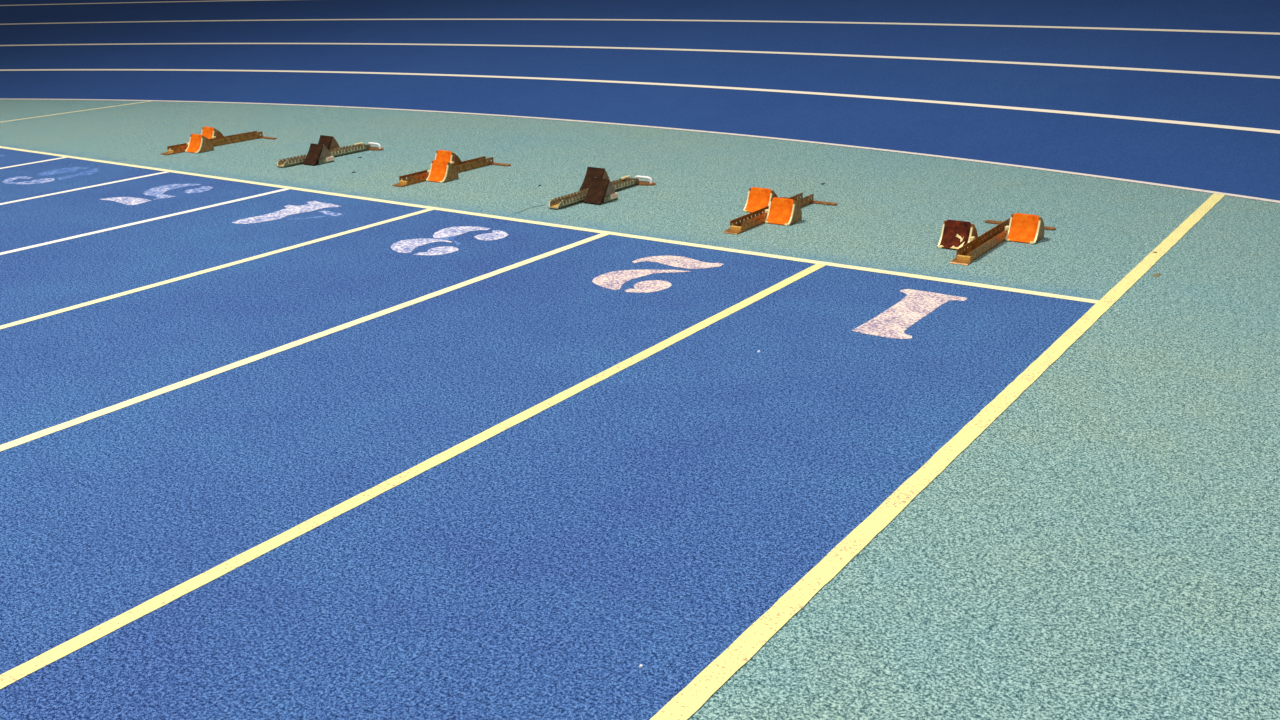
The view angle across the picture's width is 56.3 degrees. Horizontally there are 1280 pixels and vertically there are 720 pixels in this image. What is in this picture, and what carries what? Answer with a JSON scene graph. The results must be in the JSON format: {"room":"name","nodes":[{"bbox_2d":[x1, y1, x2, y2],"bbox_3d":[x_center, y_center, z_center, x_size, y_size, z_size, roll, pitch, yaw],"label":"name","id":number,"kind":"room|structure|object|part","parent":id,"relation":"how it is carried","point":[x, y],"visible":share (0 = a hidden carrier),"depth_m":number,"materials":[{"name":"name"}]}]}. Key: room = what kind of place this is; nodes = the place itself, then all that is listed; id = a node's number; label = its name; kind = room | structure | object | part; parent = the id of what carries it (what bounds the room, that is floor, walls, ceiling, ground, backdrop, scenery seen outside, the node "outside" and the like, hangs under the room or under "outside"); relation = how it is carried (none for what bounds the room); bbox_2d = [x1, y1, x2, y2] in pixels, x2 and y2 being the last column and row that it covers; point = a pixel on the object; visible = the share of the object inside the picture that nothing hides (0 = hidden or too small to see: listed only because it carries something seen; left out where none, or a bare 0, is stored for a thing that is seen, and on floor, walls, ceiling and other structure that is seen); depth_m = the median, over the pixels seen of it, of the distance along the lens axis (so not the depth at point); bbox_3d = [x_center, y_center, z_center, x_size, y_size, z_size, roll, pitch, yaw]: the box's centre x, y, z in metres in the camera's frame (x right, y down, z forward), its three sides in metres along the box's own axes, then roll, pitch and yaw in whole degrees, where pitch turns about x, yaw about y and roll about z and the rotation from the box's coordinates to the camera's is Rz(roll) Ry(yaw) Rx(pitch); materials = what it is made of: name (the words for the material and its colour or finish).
{"room":"arena","nodes":[
{"label":"arena","id":0,"kind":"room"},
{"bbox_2d":[0,148,1094,719],"bbox_3d":[-5.954,0.889,2.235,9.720,0.001,13.520,12,24,33],"label":"track","id":1,"kind":"structure","parent":0,"point":[651,514],"depth_m":3.64,"materials":[{"name":"blue rubber"}]},
{"bbox_2d":[0,157,66,168],"bbox_3d":[-7.587,0.252,4.134,0.052,0.001,11.974,12,24,33],"label":"line","id":2,"kind":"object","parent":1,"relation":"on","point":[61,157],"depth_m":8.57,"materials":[{"name":"white paint"}]},
{"bbox_2d":[2,167,98,184],"bbox_3d":[-3.953,-1.242,8.067,0.423,0.001,0.630,12,24,33],"label":"number","id":3,"kind":"object","parent":1,"relation":"on","point":[73,169],"visible":1,"depth_m":8.07,"materials":[{"name":"paint"}]},
{"bbox_2d":[0,172,167,204],"bbox_3d":[-6.582,0.461,3.476,0.052,0.001,11.974,12,24,33],"label":"line","id":4,"kind":"object","parent":1,"relation":"on","point":[160,172],"depth_m":7.61,"materials":[{"name":"white paint"}]},
{"bbox_2d":[0,189,288,254],"bbox_3d":[-5.576,0.670,2.818,0.052,0.001,11.974,12,24,33],"label":"line","id":5,"kind":"object","parent":1,"relation":"on","point":[240,199],"depth_m":6.62,"materials":[{"name":"white paint"}]},
{"bbox_2d":[101,184,212,204],"bbox_3d":[-2.965,-1.032,7.408,0.414,0.001,0.629,12,24,33],"label":"number","id":6,"kind":"object","parent":1,"relation":"on","point":[158,192],"visible":1,"depth_m":7.41,"materials":[{"name":"paint"}]},
{"bbox_2d":[0,209,432,328],"bbox_3d":[-4.570,0.880,2.160,0.052,0.001,11.974,12,24,33],"label":"line","id":7,"kind":"object","parent":1,"relation":"on","point":[425,210],"depth_m":5.58,"materials":[{"name":"beige paint"}]},
{"bbox_2d":[232,201,342,223],"bbox_3d":[-1.940,-0.817,6.733,0.498,0.001,0.626,12,24,33],"label":"number","id":8,"kind":"object","parent":1,"relation":"on","point":[313,205],"visible":1,"depth_m":6.78,"materials":[{"name":"paint"}]},
{"bbox_2d":[0,233,608,450],"bbox_3d":[-3.564,1.089,1.502,0.052,0.001,11.974,12,24,33],"label":"line","id":9,"kind":"object","parent":1,"relation":"on","point":[95,414],"depth_m":4.46,"materials":[{"name":"beige paint"}]},
{"bbox_2d":[0,264,825,688],"bbox_3d":[-2.558,1.299,0.845,0.052,0.001,11.974,12,24,33],"label":"line","id":10,"kind":"object","parent":1,"relation":"on","point":[107,627],"depth_m":3.22,"materials":[{"name":"beige paint"}]},
{"bbox_2d":[391,226,507,254],"bbox_3d":[-0.972,-0.608,6.078,0.426,0.001,0.608,12,24,33],"label":"number","id":11,"kind":"object","parent":1,"relation":"on","point":[404,246],"visible":1,"depth_m":6.09,"materials":[{"name":"paint"}]},
{"bbox_2d":[0,146,1098,303],"bbox_3d":[-2.151,-1.067,7.446,9.700,0.001,0.054,12,24,33],"label":"line","id":12,"kind":"object","parent":1,"relation":"on","point":[60,155],"depth_m":6.06,"materials":[{"name":"beige paint"}]},
{"bbox_2d":[592,256,722,292],"bbox_3d":[0.063,-0.392,5.401,0.403,0.001,0.622,12,24,33],"label":"number","id":13,"kind":"object","parent":1,"relation":"on","point":[614,280],"visible":1,"depth_m":5.39,"materials":[{"name":"paint"}]},
{"bbox_2d":[852,289,966,338],"bbox_3d":[1.057,-0.188,4.757,0.285,0.001,0.644,12,24,33],"label":"number","id":14,"kind":"object","parent":1,"relation":"on","point":[891,323],"visible":1,"depth_m":4.74,"materials":[{"name":"paint"}]},
{"bbox_2d":[0,99,1279,719],"bbox_3d":[-10.009,3.101,-3.676,34.576,0.001,34.576,12,24,33],"label":"floor","id":15,"kind":"structure","parent":0,"point":[1107,547],"depth_m":3.85,"materials":[{"name":"teal rubber"}]},
{"bbox_2d":[2,101,149,121],"bbox_3d":[-5.452,-2.227,10.932,0.040,0.001,2.274,12,24,33],"label":"line","id":16,"kind":"object","parent":15,"relation":"on","point":[146,101],"depth_m":11.18,"materials":[{"name":"beige paint"}]},
{"bbox_2d":[161,126,276,154],"bbox_3d":[-3.239,-1.690,9.092,0.376,0.129,0.894,12,24,33],"label":"starting block","id":17,"kind":"object","parent":15,"relation":"on","point":[210,137],"visible":1,"depth_m":9.07,"materials":[{"name":"brown metal"}]},
{"bbox_3d":[-3.223,-1.661,9.114,0.072,0.049,0.810,12,24,33],"label":"rail","id":18,"kind":"part","parent":17,"relation":"part of","materials":[{"name":"brown metal"}]},
{"bbox_2d":[277,135,382,166],"bbox_3d":[-2.215,-1.496,8.464,0.344,0.134,0.860,12,24,33],"label":"starting block","id":19,"kind":"object","parent":15,"relation":"on","point":[327,148],"visible":1,"depth_m":8.29,"materials":[{"name":"brown metal"}]},
{"bbox_3d":[-2.231,-1.444,8.456,0.082,0.030,0.800,12,24,33],"label":"rail","id":20,"kind":"part","parent":19,"relation":"part of","materials":[{"name":"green metal"}]},
{"bbox_3d":[-1.945,-1.571,8.760,0.129,0.040,0.019,12,24,33],"label":"carry handle","id":21,"kind":"part","parent":19,"relation":"part of","materials":[{"name":"white metal"}]},
{"bbox_3d":[-1.980,-1.553,8.782,0.245,0.011,0.070,12,24,33],"label":"plate","id":22,"kind":"part","parent":19,"relation":"part of","materials":[{"name":"orange metal"}]},
{"bbox_2d":[392,150,510,186],"bbox_3d":[-1.264,-1.265,7.760,0.376,0.129,0.894,12,24,33],"label":"starting block","id":23,"kind":"object","parent":15,"relation":"on","point":[446,166],"visible":1,"depth_m":7.59,"materials":[{"name":"brown metal"}]},
{"bbox_3d":[-1.486,-1.093,7.463,0.082,0.008,0.085,12,24,33],"label":"plate","id":24,"kind":"part","parent":23,"relation":"part of","materials":[{"name":"brown metal"}]},
{"bbox_3d":[-1.247,-1.235,7.782,0.072,0.049,0.810,12,24,33],"label":"rail","id":25,"kind":"part","parent":23,"relation":"part of","materials":[{"name":"brown metal"}]},
{"bbox_2d":[549,167,655,208],"bbox_3d":[-0.249,-1.029,7.019,0.344,0.134,0.860,12,24,33],"label":"starting block","id":26,"kind":"object","parent":15,"relation":"on","point":[597,188],"visible":1,"depth_m":6.87,"materials":[{"name":"brown metal"}]},
{"bbox_3d":[-0.265,-0.978,7.011,0.082,0.030,0.800,12,24,33],"label":"rail","id":27,"kind":"part","parent":26,"relation":"part of","materials":[{"name":"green metal"}]},
{"bbox_3d":[0.021,-1.105,7.314,0.129,0.040,0.019,12,24,33],"label":"carry handle","id":28,"kind":"part","parent":26,"relation":"part of","materials":[{"name":"white metal"}]},
{"bbox_3d":[-0.014,-1.087,7.337,0.245,0.011,0.070,12,24,33],"label":"plate","id":29,"kind":"part","parent":26,"relation":"part of","materials":[{"name":"orange metal"}]},
{"bbox_2d":[723,187,837,233],"bbox_3d":[0.700,-0.828,6.396,0.376,0.129,0.884,12,24,33],"label":"starting block","id":30,"kind":"object","parent":15,"relation":"on","point":[768,208],"visible":1,"depth_m":6.27,"materials":[{"name":"brown metal"}]},
{"bbox_3d":[0.480,-0.658,6.103,0.082,0.008,0.085,12,24,33],"label":"plate","id":31,"kind":"part","parent":30,"relation":"part of","materials":[{"name":"brown metal"}]},
{"bbox_3d":[0.717,-0.798,6.418,0.072,0.049,0.800,12,24,33],"label":"rail","id":32,"kind":"part","parent":30,"relation":"part of","materials":[{"name":"brown metal"}]},
{"bbox_2d":[650,193,1224,719],"bbox_3d":[0.714,0.364,3.231,0.063,0.001,8.901,12,24,33],"label":"line","id":33,"kind":"object","parent":15,"relation":"on","point":[696,693],"depth_m":3.11,"materials":[{"name":"beige paint"}]},
{"bbox_2d":[937,213,1055,264],"bbox_3d":[1.687,-0.620,5.745,0.376,0.129,0.884,12,24,33],"label":"starting block","id":34,"kind":"object","parent":15,"relation":"on","point":[960,236],"visible":1,"depth_m":5.71,"materials":[{"name":"brown metal"}]},
{"bbox_3d":[1.467,-0.450,5.452,0.082,0.008,0.085,12,24,33],"label":"plate","id":35,"kind":"part","parent":34,"relation":"part of","materials":[{"name":"brown metal"}]},
{"bbox_3d":[1.703,-0.590,5.767,0.072,0.049,0.800,12,24,33],"label":"rail","id":36,"kind":"part","parent":34,"relation":"part of","materials":[{"name":"brown metal"}]},
{"bbox_2d":[0,0,1279,200],"bbox_3d":[-4.083,-1.821,7.599,45.836,1.412,19.702,8,22,25],"label":"track","id":37,"kind":"structure","parent":0,"point":[1232,161],"depth_m":10.68,"materials":[{"name":"blue rubber"}]},
{"bbox_2d":[0,0,269,5],"bbox_3d":[-4.370,-1.726,7.010,41.593,0.196,16.658,8,22,25],"label":"line","id":38,"kind":"object","parent":37,"relation":"on","point":[215,0],"depth_m":15.85,"materials":[{"name":"paint"}]},
{"bbox_2d":[0,69,1279,133],"bbox_3d":[-5.152,-0.577,5.673,35.739,0.057,14.315,8,22,25],"label":"line","id":39,"kind":"object","parent":37,"relation":"on","point":[686,85],"depth_m":9.84,"materials":[{"name":"paint"}]},
{"bbox_2d":[0,43,1279,78],"bbox_3d":[-4.891,-0.960,6.119,37.690,0.103,15.096,8,22,25],"label":"line","id":40,"kind":"object","parent":37,"relation":"on","point":[986,61],"depth_m":10.83,"materials":[{"name":"paint"}]},
{"bbox_2d":[0,98,1279,202],"bbox_3d":[-5.414,-0.195,5.224,33.772,0.004,13.524,8,22,25],"label":"line","id":41,"kind":"object","parent":37,"relation":"on","point":[1150,183],"depth_m":8.64,"materials":[{"name":"paint"}]},
{"bbox_2d":[0,19,1279,34],"bbox_3d":[-4.631,-1.343,6.564,39.642,0.149,15.876,8,22,25],"label":"line","id":42,"kind":"object","parent":37,"relation":"on","point":[1273,33],"depth_m":11.86,"materials":[{"name":"paint"}]}
]}

